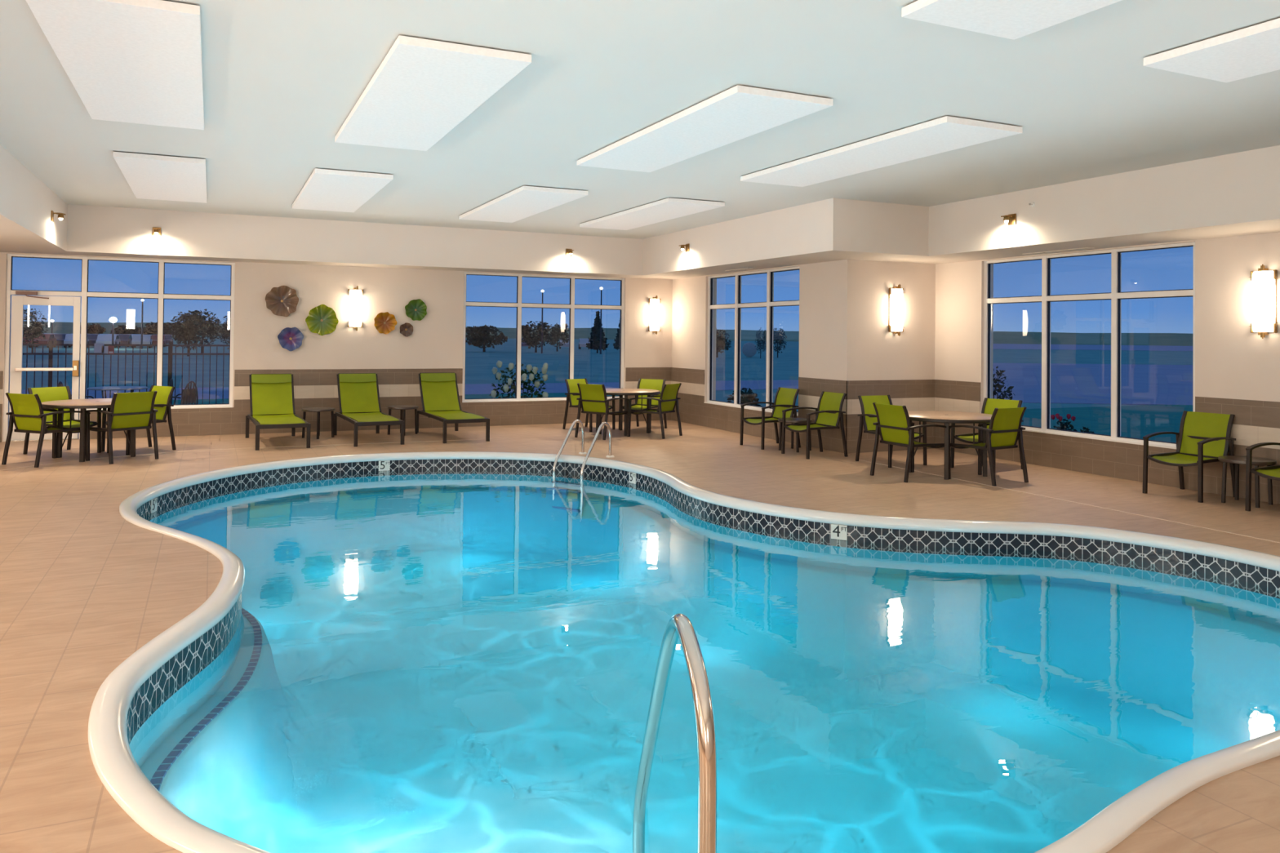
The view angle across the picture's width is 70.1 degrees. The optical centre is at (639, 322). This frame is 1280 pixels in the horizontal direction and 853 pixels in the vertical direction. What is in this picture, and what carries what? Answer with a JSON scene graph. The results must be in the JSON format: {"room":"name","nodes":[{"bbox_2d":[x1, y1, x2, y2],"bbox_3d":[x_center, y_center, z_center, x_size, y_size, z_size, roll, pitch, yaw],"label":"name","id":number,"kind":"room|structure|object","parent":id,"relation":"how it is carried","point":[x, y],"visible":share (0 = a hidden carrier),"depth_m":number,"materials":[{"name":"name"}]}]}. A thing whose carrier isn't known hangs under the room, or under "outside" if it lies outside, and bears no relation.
{"room":"indoor swimming pool","nodes":[
{"label":"indoor swimming pool","id":0,"kind":"room"},
{"bbox_2d":[0,252,672,442],"bbox_3d":[-5.053,0.093,15.079,12.868,3.376,0.220,1,-1,-25],"label":"wall","id":1,"kind":"structure","parent":0,"point":[436,340],"depth_m":15.20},
{"bbox_2d":[3,253,235,441],"bbox_3d":[-7.764,0.382,13.742,3.001,2.700,0.149,1,-1,-25],"label":"window","id":2,"kind":"structure","parent":1,"relation":"in","point":[84,293],"depth_m":13.66,"materials":[{"name":"white paint"}]},
{"bbox_2d":[8,290,80,441],"bbox_3d":[-8.675,0.633,13.314,0.870,2.164,0.185,1,-1,-25],"label":"door","id":3,"kind":"structure","parent":2,"relation":"attached to","point":[18,302],"depth_m":13.22,"materials":[{"name":"white paint"}]},
{"bbox_2d":[265,285,298,316],"bbox_3d":[-5.724,-0.343,14.581,0.500,0.500,0.120,1,-1,-25],"label":"bowl","id":4,"kind":"object","parent":1,"relation":"attached to","point":[282,300],"visible":1,"depth_m":14.60,"materials":[{"name":"glass"}]},
{"bbox_2d":[277,327,303,351],"bbox_3d":[-5.609,0.266,14.641,0.392,0.387,0.097,1,-1,-25],"label":"bowl","id":5,"kind":"object","parent":1,"relation":"attached to","point":[290,339],"visible":1,"depth_m":14.65,"materials":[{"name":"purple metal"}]},
{"bbox_2d":[305,304,338,335],"bbox_3d":[-5.174,-0.044,14.836,0.509,0.508,0.119,1,-1,-25],"label":"bowl","id":6,"kind":"object","parent":1,"relation":"attached to","point":[322,319],"visible":1,"depth_m":14.85,"materials":[{"name":"green glass"}]},
{"bbox_2d":[0,367,671,442],"bbox_3d":[-4.980,1.271,14.972,12.348,1.015,0.014,1,-1,-25],"label":"wainscoting","id":7,"kind":"structure","parent":1,"relation":"attached to","point":[313,388],"depth_m":15.03,"materials":[{"name":"tile"}]},
{"bbox_2d":[347,285,363,331],"bbox_3d":[-4.692,-0.236,15.053,0.236,0.750,0.139,1,-1,-25],"label":"wall sconce","id":8,"kind":"object","parent":1,"relation":"attached to","point":[355,295],"visible":1,"depth_m":15.00,"materials":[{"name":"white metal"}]},
{"bbox_2d":[373,311,397,333],"bbox_3d":[-4.266,0.008,15.276,0.377,0.374,0.095,1,-1,-25],"label":"bowl","id":9,"kind":"object","parent":1,"relation":"attached to","point":[384,322],"visible":1,"depth_m":15.28,"materials":[{"name":"glass"}]},
{"bbox_2d":[400,322,413,337],"bbox_3d":[-3.957,0.120,15.435,0.226,0.238,0.067,1,-1,-25],"label":"bowl","id":10,"kind":"object","parent":1,"relation":"attached to","point":[406,329],"visible":1,"depth_m":15.44,"materials":[{"name":"glass"}]},
{"bbox_2d":[404,298,426,320],"bbox_3d":[-3.808,-0.219,15.493,0.369,0.369,0.094,1,-1,-25],"label":"bowl","id":11,"kind":"object","parent":1,"relation":"attached to","point":[415,309],"visible":1,"depth_m":15.51,"materials":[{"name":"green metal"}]},
{"bbox_2d":[462,271,624,402],"bbox_3d":[-1.704,0.278,16.588,3.090,2.278,0.149,1,-1,-25],"label":"window","id":12,"kind":"structure","parent":1,"relation":"in","point":[518,304],"depth_m":16.48,"materials":[{"name":"white paint"}]},
{"bbox_2d":[648,295,660,334],"bbox_3d":[0.291,-0.148,17.391,0.236,0.750,0.139,1,-1,-25],"label":"wall sconce","id":13,"kind":"object","parent":1,"relation":"attached to","point":[655,303],"visible":1,"depth_m":17.34,"materials":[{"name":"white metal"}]},
{"bbox_2d":[0,0,1279,239],"bbox_3d":[-0.339,-1.730,7.088,14.554,0.120,18.887,1,-1,-25],"label":"ceiling","id":14,"kind":"structure","parent":0,"point":[282,78],"depth_m":6.83,"materials":[{"name":"paint"}]},
{"bbox_2d":[25,0,204,129],"bbox_3d":[-3.409,-1.681,6.161,0.820,0.050,3.100,1,-1,-25],"label":"ceiling panel","id":15,"kind":"object","parent":14,"relation":"attached to","point":[132,61],"visible":1,"depth_m":5.66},
{"bbox_2d":[112,151,207,203],"bbox_3d":[-5.461,-1.635,10.530,0.820,0.050,3.100,1,-1,-25],"label":"ceiling panel","id":16,"kind":"object","parent":14,"relation":"attached to","point":[149,176],"visible":1,"depth_m":10.08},
{"bbox_2d":[292,168,393,212],"bbox_3d":[-3.762,-1.605,11.327,0.820,0.050,3.100,1,-1,-25],"label":"ceiling panel","id":17,"kind":"object","parent":14,"relation":"attached to","point":[325,189],"visible":1,"depth_m":10.88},
{"bbox_2d":[334,35,531,151],"bbox_3d":[-1.710,-1.651,6.958,0.820,0.050,3.100,1,-1,-25],"label":"ceiling panel","id":18,"kind":"object","parent":14,"relation":"attached to","point":[422,89],"visible":1,"depth_m":6.43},
{"bbox_2d":[458,185,588,222],"bbox_3d":[-1.658,-1.568,12.315,0.820,0.050,3.100,1,-1,-25],"label":"ceiling panel","id":19,"kind":"object","parent":14,"relation":"attached to","point":[524,202],"visible":1,"depth_m":11.89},
{"bbox_2d":[579,197,724,230],"bbox_3d":[0.078,-1.537,13.129,0.820,0.050,3.100,1,-1,-25],"label":"ceiling panel","id":20,"kind":"object","parent":14,"relation":"attached to","point":[669,208],"visible":1,"depth_m":12.73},
{"bbox_2d":[577,84,833,172],"bbox_3d":[0.393,-1.614,7.946,0.820,0.050,3.100,1,-1,-25],"label":"ceiling panel","id":21,"kind":"object","parent":14,"relation":"attached to","point":[737,113],"visible":1,"depth_m":7.46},
{"bbox_2d":[740,115,1022,186],"bbox_3d":[2.129,-1.583,8.760,0.820,0.050,3.100,1,-1,-25],"label":"ceiling panel","id":22,"kind":"object","parent":14,"relation":"attached to","point":[947,133],"visible":1,"depth_m":8.30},
{"bbox_2d":[901,0,1121,39],"bbox_3d":[2.422,-1.660,3.626,0.820,0.050,3.100,1,-1,-25],"label":"ceiling panel","id":23,"kind":"object","parent":14,"relation":"attached to","point":[1007,19],"visible":1,"depth_m":4.79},
{"bbox_2d":[1143,17,1279,82],"bbox_3d":[4.158,-1.629,4.441,0.820,0.050,3.100,1,-1,-25],"label":"ceiling panel","id":24,"kind":"object","parent":14,"relation":"attached to","point":[1255,50],"visible":1,"depth_m":5.48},
{"bbox_2d":[0,420,1279,852],"bbox_3d":[-0.423,1.703,6.902,14.354,0.001,18.687,1,-1,-25],"label":"floor","id":25,"kind":"structure","parent":0,"point":[84,587],"depth_m":7.58,"materials":[{"name":"tile"}]},
{"bbox_2d":[1,392,90,467],"bbox_3d":[-7.184,1.269,11.046,0.628,0.860,0.677,0,-1,21],"label":"armchair","id":26,"kind":"object","parent":25,"relation":"on","point":[27,415],"visible":0.99,"depth_m":10.84,"materials":[{"name":"green"}]},
{"bbox_2d":[22,386,102,454],"bbox_3d":[-7.529,1.279,11.894,0.677,0.860,0.628,0,-1,27],"label":"armchair","id":27,"kind":"object","parent":25,"relation":"on","point":[46,393],"visible":0.38,"depth_m":12.00,"materials":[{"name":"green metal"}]},
{"bbox_2d":[41,398,135,462],"bbox_3d":[-6.894,1.354,11.575,1.220,0.708,1.220,1,-1,-10],"label":"round table","id":28,"kind":"object","parent":25,"relation":"on","point":[82,404],"visible":0.66,"depth_m":11.34,"materials":[{"name":"brown laminate"}]},
{"bbox_2d":[84,391,159,464],"bbox_3d":[-6.484,1.282,11.404,0.677,0.860,0.628,0,-1,33],"label":"armchair","id":29,"kind":"object","parent":25,"relation":"on","point":[129,411],"visible":0.91,"depth_m":11.25,"materials":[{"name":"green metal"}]},
{"bbox_2d":[101,385,176,455],"bbox_3d":[-6.714,1.293,12.243,0.628,0.860,0.677,0,-1,31],"label":"armchair","id":30,"kind":"object","parent":25,"relation":"on","point":[162,399],"visible":0.45,"depth_m":12.35,"materials":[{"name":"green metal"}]},
{"bbox_2d":[0,438,497,471],"bbox_3d":[-5.228,1.734,12.237,7.366,0.005,1.186,1,-1,-40],"label":"trim","id":31,"kind":"structure","parent":25,"relation":"on","point":[490,438],"depth_m":12.57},
{"bbox_2d":[245,373,311,450],"bbox_3d":[-5.300,1.265,13.315,0.708,0.972,1.682,1,-1,-28],"label":"chaise lounge","id":32,"kind":"object","parent":25,"relation":"on","point":[272,400],"visible":1,"depth_m":13.83,"materials":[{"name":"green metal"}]},
{"bbox_2d":[302,407,335,439],"bbox_3d":[-4.943,1.542,14.014,0.484,0.449,0.484,0,-1,27],"label":"side table","id":33,"kind":"object","parent":25,"relation":"on","point":[317,410],"visible":0.99,"depth_m":13.94,"materials":[{"name":"laminate"}]},
{"bbox_2d":[333,373,404,446],"bbox_3d":[-4.127,1.285,13.821,0.708,0.972,1.682,1,-1,-28],"label":"chaise lounge","id":34,"kind":"object","parent":25,"relation":"on","point":[358,395],"visible":1,"depth_m":14.33,"materials":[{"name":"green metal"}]},
{"bbox_2d":[386,404,418,435],"bbox_3d":[-3.797,1.563,14.596,0.484,0.449,0.484,0,-1,25],"label":"side table","id":35,"kind":"object","parent":25,"relation":"on","point":[402,407],"visible":0.95,"depth_m":14.52,"materials":[{"name":"wood"}]},
{"bbox_2d":[417,372,489,443],"bbox_3d":[-2.967,1.305,14.332,0.708,0.972,1.682,1,-1,-28],"label":"chaise lounge","id":36,"kind":"object","parent":25,"relation":"on","point":[439,393],"visible":0.98,"depth_m":14.84,"materials":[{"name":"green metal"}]},
{"bbox_2d":[551,419,614,521],"bbox_3d":[-0.771,2.015,12.008,0.603,1.425,0.747,0,-1,36],"label":"pool ladder","id":37,"kind":"object","parent":25,"relation":"on","point":[554,482],"visible":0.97,"depth_m":11.84,"materials":[{"name":"metal"}]},
{"bbox_2d":[562,377,615,431],"bbox_3d":[-0.879,1.406,15.682,0.677,0.860,0.628,0,-1,40],"label":"armchair","id":38,"kind":"object","parent":25,"relation":"on","point":[573,393],"visible":0.52,"depth_m":15.69,"materials":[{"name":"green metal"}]},
{"bbox_2d":[574,382,630,439],"bbox_3d":[-0.595,1.391,14.504,0.628,0.860,0.677,0,-1,35],"label":"armchair","id":39,"kind":"object","parent":25,"relation":"on","point":[593,399],"visible":1,"depth_m":14.32,"materials":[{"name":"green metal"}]},
{"bbox_2d":[595,388,660,435],"bbox_3d":[-0.275,1.478,15.146,1.220,0.708,1.220,1,-1,-6],"label":"round table","id":40,"kind":"object","parent":25,"relation":"on","point":[620,392],"visible":0.77,"depth_m":15.06,"materials":[{"name":"brown metal"}]},
{"bbox_2d":[618,378,666,431],"bbox_3d":[0.062,1.419,15.830,0.628,0.860,0.677,0,-1,28],"label":"armchair","id":41,"kind":"object","parent":25,"relation":"on","point":[646,384],"visible":0.45,"depth_m":16.04,"materials":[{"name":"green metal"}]},
{"bbox_2d":[630,382,682,439],"bbox_3d":[0.252,1.404,14.740,0.677,0.860,0.628,0,-1,32],"label":"armchair","id":42,"kind":"object","parent":25,"relation":"on","point":[668,399],"visible":1,"depth_m":14.63,"materials":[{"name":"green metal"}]},
{"bbox_2d":[632,613,716,852],"bbox_3d":[0.068,1.823,2.967,0.124,1.947,1.493,1,-1,-8],"label":"pool handrail","id":43,"kind":"object","parent":25,"relation":"on","point":[679,625],"visible":1,"depth_m":2.44,"materials":[{"name":"metal"}]},
{"bbox_2d":[739,386,800,449],"bbox_3d":[1.931,1.402,13.487,0.677,0.860,0.628,1,-1,-25],"label":"armchair","id":44,"kind":"object","parent":25,"relation":"on","point":[785,398],"visible":0.89,"depth_m":13.59,"materials":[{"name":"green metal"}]},
{"bbox_2d":[777,417,812,452],"bbox_3d":[2.212,1.601,13.020,0.484,0.449,0.484,0,-1,45],"label":"side table","id":45,"kind":"object","parent":25,"relation":"on","point":[792,420],"visible":0.82,"depth_m":13.00,"materials":[{"name":"brown metal"}]},
{"bbox_2d":[781,391,848,459],"bbox_3d":[2.399,1.391,12.514,0.677,0.860,0.628,1,-1,-25],"label":"armchair","id":46,"kind":"object","parent":25,"relation":"on","point":[828,413],"visible":1,"depth_m":12.58,"materials":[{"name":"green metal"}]},
{"bbox_2d":[855,395,927,467],"bbox_3d":[3.239,1.389,11.795,0.628,0.860,0.677,1,-1,-26],"label":"armchair","id":47,"kind":"object","parent":25,"relation":"on","point":[868,416],"visible":0.5,"depth_m":11.92,"materials":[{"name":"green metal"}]},
{"bbox_2d":[870,402,951,482],"bbox_3d":[3.136,1.370,10.607,0.677,0.860,0.628,1,-1,-27],"label":"armchair","id":48,"kind":"object","parent":25,"relation":"on","point":[893,424],"visible":1,"depth_m":10.48,"materials":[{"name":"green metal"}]},
{"bbox_2d":[906,410,991,479],"bbox_3d":[3.655,1.453,10.871,1.220,0.708,1.220,0,-1,19],"label":"round table","id":49,"kind":"object","parent":25,"relation":"on","point":[937,416],"visible":0.74,"depth_m":10.64,"materials":[{"name":"brown metal"}]},
{"bbox_2d":[950,397,1023,471],"bbox_3d":[4.348,1.394,11.392,0.677,0.860,0.628,1,-1,-35],"label":"armchair","id":50,"kind":"object","parent":25,"relation":"on","point":[988,406],"visible":0.22,"depth_m":11.47,"materials":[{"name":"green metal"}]},
{"bbox_2d":[949,406,1028,486],"bbox_3d":[3.962,1.375,10.426,0.628,0.860,0.677,1,-1,-31],"label":"armchair","id":51,"kind":"object","parent":25,"relation":"on","point":[1004,430],"visible":0.98,"depth_m":10.23,"materials":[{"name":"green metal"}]},
{"bbox_2d":[858,459,1279,542],"bbox_3d":[5.488,1.757,6.564,0.018,0.004,12.250,1,-1,-25],"label":"trim","id":52,"kind":"structure","parent":25,"relation":"on","point":[859,460],"depth_m":8.77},
{"bbox_2d":[1142,410,1235,502],"bbox_3d":[5.764,1.381,9.548,0.677,0.860,0.628,1,-1,-28],"label":"armchair","id":53,"kind":"object","parent":25,"relation":"on","point":[1202,437],"visible":0.95,"depth_m":9.62,"materials":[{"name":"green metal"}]},
{"bbox_2d":[1217,455,1276,507],"bbox_3d":[6.048,1.580,9.088,0.484,0.449,0.484,1,-1,-35],"label":"side table","id":54,"kind":"object","parent":25,"relation":"on","point":[1237,460],"visible":0.94,"depth_m":9.05,"materials":[{"name":"brown metal"}]},
{"bbox_2d":[1244,442,1279,511],"bbox_3d":[6.217,1.370,8.584,0.677,0.860,0.628,1,-1,-26],"label":"armchair","id":55,"kind":"object","parent":25,"relation":"on","point":[1273,473],"visible":1,"depth_m":8.69,"materials":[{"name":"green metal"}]},
{"bbox_2d":[0,144,1279,279],"bbox_3d":[-0.347,-1.345,7.091,13.994,0.671,18.307,1,-1,-25],"label":"soffit","id":56,"kind":"object","parent":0,"point":[91,230],"depth_m":12.14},
{"bbox_2d":[128,474,1279,852],"bbox_3d":[-0.145,2.330,7.836,7.705,1.100,10.270,1,-1,-25],"label":"pool water","id":57,"kind":"object","parent":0,"point":[451,666],"visible":0.72,"depth_m":7.01,"materials":[{"name":"liquid"}]},
{"bbox_2d":[150,607,262,791],"bbox_3d":[-2.475,2.122,5.305,0.692,0.020,6.142,1,-1,-28],"label":"tile strip","id":58,"kind":"object","parent":57,"relation":"on","point":[159,775],"visible":0.59,"depth_m":4.96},
{"bbox_2d":[212,469,616,494],"bbox_3d":[-0.141,1.920,7.841,7.704,0.001,10.269,1,-1,-25],"label":"ledge","id":59,"kind":"object","parent":57,"relation":"in","point":[420,473],"visible":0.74,"depth_m":11.58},
{"bbox_2d":[88,451,1279,852],"bbox_3d":[-0.138,1.740,7.844,7.935,0.092,10.501,1,-1,-25],"label":"pool coping","id":60,"kind":"object","parent":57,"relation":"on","point":[113,761],"visible":0.98,"depth_m":4.54},
{"bbox_2d":[126,458,1279,744],"bbox_3d":[-0.140,1.881,7.842,7.698,0.202,10.263,1,-1,-25],"label":"tile band","id":61,"kind":"object","parent":57,"relation":"attached to","point":[182,668],"visible":0.64,"depth_m":7.91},
{"bbox_2d":[831,524,847,540],"bbox_3d":[1.782,1.877,8.166,0.145,0.132,0.010,0,-1,27],"label":"tile","id":62,"kind":"structure","parent":61,"relation":"attached to","point":[837,531],"depth_m":8.16,"materials":[{"name":"white tile"}]},
{"bbox_2d":[671,260,837,401],"bbox_3d":[1.810,0.168,15.338,0.220,3.376,5.144,1,-1,-25],"label":"wall","id":63,"kind":"structure","parent":0,"point":[818,282],"depth_m":13.74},
{"bbox_2d":[703,266,799,416],"bbox_3d":[1.843,0.292,15.134,0.149,2.278,2.885,1,-1,-25],"label":"window","id":64,"kind":"structure","parent":63,"relation":"in","point":[770,304],"depth_m":15.52,"materials":[{"name":"white paint"}]},
{"bbox_2d":[671,367,847,453],"bbox_3d":[1.745,1.344,15.158,0.014,1.015,5.364,1,-1,-25],"label":"wainscoting","id":65,"kind":"structure","parent":63,"relation":"attached to","point":[692,409],"depth_m":15.13,"materials":[{"name":"tile"}]},
{"bbox_2d":[836,259,935,380],"bbox_3d":[3.677,0.155,13.252,1.826,3.376,0.220,1,-1,-25],"label":"wall","id":66,"kind":"structure","parent":0,"point":[867,350],"depth_m":13.03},
{"bbox_2d":[845,379,934,453],"bbox_3d":[3.609,1.331,13.078,1.620,1.015,0.014,1,-1,-25],"label":"wainscot","id":67,"kind":"structure","parent":66,"relation":"attached to","point":[915,394],"depth_m":13.04,"materials":[{"name":"tile"}]},
{"bbox_2d":[888,284,903,336],"bbox_3d":[3.689,-0.180,13.061,0.236,0.750,0.139,1,-1,-25],"label":"wall sconce","id":68,"kind":"object","parent":66,"relation":"attached to","point":[895,313],"visible":1,"depth_m":13.01,"materials":[{"name":"white glass"}]},
{"bbox_2d":[934,231,1279,413],"bbox_3d":[7.197,0.105,7.645,0.220,3.376,12.923,1,-1,-25],"label":"wall","id":69,"kind":"structure","parent":0,"point":[1232,362],"depth_m":9.72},
{"bbox_2d":[983,241,1195,448],"bbox_3d":[5.424,0.270,11.286,0.149,2.278,3.035,1,-1,-25],"label":"window","id":70,"kind":"structure","parent":69,"relation":"in","point":[1116,295],"depth_m":11.08,"materials":[{"name":"white paint"}]},
{"bbox_2d":[934,379,1279,504],"bbox_3d":[7.082,1.282,7.571,0.014,1.015,12.909,1,-1,-25],"label":"wainscoting","id":71,"kind":"structure","parent":69,"relation":"attached to","point":[1255,422],"depth_m":10.51,"materials":[{"name":"tile"}]},
{"bbox_2d":[1248,264,1276,338],"bbox_3d":[6.273,-0.213,9.201,0.139,0.750,0.236,1,-1,-25],"label":"wall sconce","id":72,"kind":"object","parent":69,"relation":"attached to","point":[1264,282],"visible":1,"depth_m":9.14,"materials":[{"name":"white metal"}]},
{"label":"outside","id":73,"kind":"structure","parent":0,"visible":0},
{"bbox_2d":[10,320,1192,346],"bbox_3d":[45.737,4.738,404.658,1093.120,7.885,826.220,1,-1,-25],"label":"bank","id":74,"kind":"object","parent":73,"point":[999,337],"visible":0.24,"depth_m":515.78,"materials":[{"name":"green plant"}]},
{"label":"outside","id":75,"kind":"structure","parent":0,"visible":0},
{"bbox_2d":[9,335,1192,411],"bbox_3d":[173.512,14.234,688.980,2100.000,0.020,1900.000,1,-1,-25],"label":"field","id":76,"kind":"structure","parent":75,"point":[590,365],"depth_m":59.16,"materials":[{"name":"green plant"}]},
{"bbox_2d":[22,307,48,352],"bbox_3d":[-46.621,0.589,70.017,2.081,3.518,1.925,1,-1,-25],"label":"broadleaf tree","id":77,"kind":"object","parent":76,"relation":"on","point":[28,330],"visible":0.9,"depth_m":69.81,"materials":[{"name":"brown plant"}]},
{"bbox_2d":[27,333,56,347],"bbox_3d":[-62.038,1.860,94.720,1.800,1.420,4.300,1,-1,-22],"label":"parked car","id":78,"kind":"object","parent":76,"relation":"on","point":[49,337],"visible":0.49,"depth_m":93.59,"materials":[{"name":"paint"}]},
{"bbox_2d":[80,323,106,333],"bbox_3d":[-93.424,1.612,155.096,4.582,3.130,4.644,1,-1,-25],"label":"broadleaf tree","id":79,"kind":"object","parent":76,"relation":"on","point":[94,328],"visible":0.56,"depth_m":154.54,"materials":[{"name":"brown plant"}]},
{"bbox_2d":[95,333,120,347],"bbox_3d":[-56.504,1.952,96.962,1.800,1.420,4.300,1,-1,-22],"label":"parked car","id":80,"kind":"object","parent":76,"relation":"on","point":[102,338],"visible":0.69,"depth_m":95.76,"materials":[{"name":"paint"}]},
{"bbox_2d":[109,324,143,333],"bbox_3d":[-89.816,1.828,159.979,5.674,2.923,5.731,1,-1,-25],"label":"broadleaf tree","id":81,"kind":"object","parent":76,"relation":"on","point":[122,329],"visible":0.66,"depth_m":158.60,"materials":[{"name":"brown plant"}]},
{"bbox_2d":[131,334,152,347],"bbox_3d":[-53.775,2.005,98.532,1.800,1.420,4.300,1,-1,-25],"label":"parked car","id":82,"kind":"object","parent":76,"relation":"on","point":[136,339],"visible":0.74,"depth_m":97.26,"materials":[{"name":"paint"}]},
{"bbox_2d":[136,321,174,334],"bbox_3d":[-81.954,1.568,154.956,6.401,3.451,6.364,1,-1,-25],"label":"broadleaf tree","id":83,"kind":"object","parent":76,"relation":"on","point":[152,329],"visible":0.63,"depth_m":153.87,"materials":[{"name":"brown plant"}]},
{"bbox_2d":[167,310,209,355],"bbox_3d":[-32.658,0.758,66.024,2.768,3.346,2.759,1,-1,-25],"label":"broadleaf tree","id":84,"kind":"object","parent":76,"relation":"on","point":[184,331],"visible":0.99,"depth_m":65.39,"materials":[{"name":"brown plant"}]},
{"bbox_2d":[182,308,221,353],"bbox_3d":[-34.592,0.686,71.986,2.917,3.634,2.692,1,-1,-25],"label":"broadleaf tree","id":85,"kind":"object","parent":76,"relation":"on","point":[212,330],"visible":0.48,"depth_m":71.96,"materials":[{"name":"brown plant"}]},
{"bbox_2d":[218,312,230,349],"bbox_3d":[-31.420,0.840,69.990,1.661,3.332,1.624,1,-1,-25],"label":"broadleaf tree","id":86,"kind":"object","parent":76,"relation":"on","point":[225,335],"visible":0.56,"depth_m":69.61,"materials":[{"name":"green plant"}]},
{"bbox_2d":[465,324,507,351],"bbox_3d":[-16.148,1.613,95.002,4.388,2.876,4.418,1,-1,-25],"label":"broadleaf tree","id":87,"kind":"object","parent":76,"relation":"on","point":[484,337],"visible":0.99,"depth_m":94.36,"materials":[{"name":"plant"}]},
{"bbox_2d":[521,320,552,352],"bbox_3d":[-10.856,1.448,94.937,3.512,3.314,3.514,1,-1,-25],"label":"deciduous tree","id":88,"kind":"object","parent":76,"relation":"on","point":[533,341],"visible":0.91,"depth_m":94.36,"materials":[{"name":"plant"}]},
{"bbox_2d":[546,322,568,351],"bbox_3d":[-9.260,1.635,103.037,2.869,3.224,2.996,1,-1,-25],"label":"deciduous tree","id":89,"kind":"object","parent":76,"relation":"on","point":[556,332],"visible":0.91,"depth_m":102.76,"materials":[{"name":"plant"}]},
{"bbox_2d":[586,310,608,353],"bbox_3d":[-4.451,0.949,95.054,2.578,4.449,2.498,1,-1,-25],"label":"conifer tree","id":90,"kind":"object","parent":76,"relation":"on","point":[594,344],"visible":0.93,"depth_m":94.70,"materials":[{"name":"green plant"}]},
{"bbox_2d":[715,328,731,357],"bbox_3d":[6.825,1.741,80.009,2.549,2.633,2.529,1,-1,-25],"label":"broadleaf tree","id":91,"kind":"object","parent":76,"relation":"on","point":[721,344],"visible":0.63,"depth_m":79.84,"materials":[{"name":"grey plant"}]},
{"bbox_2d":[727,387,761,406],"bbox_3d":[1.900,1.618,16.874,0.714,0.838,0.686,1,-1,-25],"label":"leafy shrub","id":92,"kind":"object","parent":76,"relation":"on","point":[748,397],"visible":0.27,"depth_m":16.80,"materials":[{"name":"green plant"}]},
{"bbox_2d":[742,342,756,356],"bbox_3d":[10.073,2.493,83.998,1.312,1.312,1.200,1,-1,5],"label":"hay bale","id":93,"kind":"object","parent":76,"relation":"on","point":[748,349],"visible":0.98,"depth_m":83.41},
{"bbox_2d":[773,328,786,357],"bbox_3d":[12.367,1.792,81.972,1.748,2.708,1.693,1,-1,-25],"label":"broadleaf tree","id":94,"kind":"object","parent":76,"relation":"on","point":[776,337],"visible":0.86,"depth_m":81.80,"materials":[{"name":"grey plant"}]},
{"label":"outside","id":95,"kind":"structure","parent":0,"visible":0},
{"bbox_2d":[8,392,618,419],"bbox_3d":[-6.424,2.018,20.670,18.000,0.020,11.083,1,-1,-25],"label":"lawn","id":96,"kind":"structure","parent":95,"point":[551,394],"depth_m":25.80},
{"bbox_2d":[22,341,229,417],"bbox_3d":[-10.366,1.129,17.216,5.900,1.560,0.060,1,-1,-25],"label":"metal fence","id":97,"kind":"object","parent":96,"relation":"on","point":[51,353],"visible":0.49,"depth_m":17.47,"materials":[{"name":"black metal"}]},
{"bbox_2d":[489,360,548,398],"bbox_3d":[-2.367,1.370,17.897,1.162,1.276,1.204,1,-1,-10],"label":"hydrangea bush","id":98,"kind":"object","parent":96,"relation":"on","point":[532,378],"visible":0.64,"depth_m":17.62,"materials":[{"name":"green plant"}]},
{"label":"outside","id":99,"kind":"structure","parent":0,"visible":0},
{"bbox_2d":[1021,404,1192,442],"bbox_3d":[16.544,2.116,11.613,20.116,0.020,27.000,1,-1,-25],"label":"lawn","id":100,"kind":"structure","parent":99,"point":[1139,421],"depth_m":20.54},
{"bbox_2d":[992,365,1014,399],"bbox_3d":[5.275,1.330,13.585,0.638,1.373,0.656,1,-1,-25],"label":"leafy shrub","id":101,"kind":"object","parent":100,"relation":"on","point":[994,393],"visible":0.13,"depth_m":13.55,"materials":[{"name":"green plant"}]},
{"bbox_2d":[1050,413,1076,431],"bbox_3d":[5.829,1.624,12.572,0.405,0.766,0.388,1,-1,-25],"label":"rose bush","id":102,"kind":"object","parent":100,"relation":"on","point":[1063,426],"visible":0.3,"depth_m":12.50,"materials":[{"name":"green plant"}]},
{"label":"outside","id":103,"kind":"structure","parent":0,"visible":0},
{"bbox_2d":[992,363,1192,404],"bbox_3d":[50.202,3.075,51.269,97.792,0.020,61.353,1,-1,-25],"label":"fence","id":104,"kind":"object","parent":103,"point":[1070,384],"depth_m":37.99,"materials":[{"name":"blue"}]},
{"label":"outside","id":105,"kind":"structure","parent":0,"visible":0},
{"bbox_3d":[-9.611,1.879,14.755,7.200,0.020,3.083,1,-1,-25],"label":"patio","id":106,"kind":"object","parent":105,"visible":0},
{"bbox_2d":[87,386,147,398],"bbox_3d":[-8.844,1.499,15.442,0.900,0.803,0.900,1,-1,-25],"label":"patio table","id":107,"kind":"object","parent":106,"relation":"on","point":[131,388],"visible":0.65,"depth_m":15.27,"materials":[{"name":"blue metal"}]},
{"bbox_2d":[171,381,198,404],"bbox_3d":[-7.739,1.440,15.289,0.473,0.934,0.546,1,-1,5],"label":"patio chair","id":108,"kind":"object","parent":106,"relation":"on","point":[188,395],"visible":0.53,"depth_m":15.27,"materials":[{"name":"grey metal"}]},
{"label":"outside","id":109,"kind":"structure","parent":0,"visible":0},
{"bbox_2d":[993,343,1192,351],"bbox_3d":[310.444,11.021,391.662,643.772,0.020,314.338,1,-1,-25],"label":"road","id":110,"kind":"structure","parent":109,"point":[996,346],"depth_m":263.12,"materials":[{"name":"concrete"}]},
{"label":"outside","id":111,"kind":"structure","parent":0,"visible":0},
{"bbox_2d":[22,379,798,399],"bbox_3d":[-1.589,2.232,31.546,36.000,0.020,5.500,1,-1,-25],"label":"ground walk","id":112,"kind":"structure","parent":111,"point":[473,388],"depth_m":30.48,"materials":[{"name":"concrete"}]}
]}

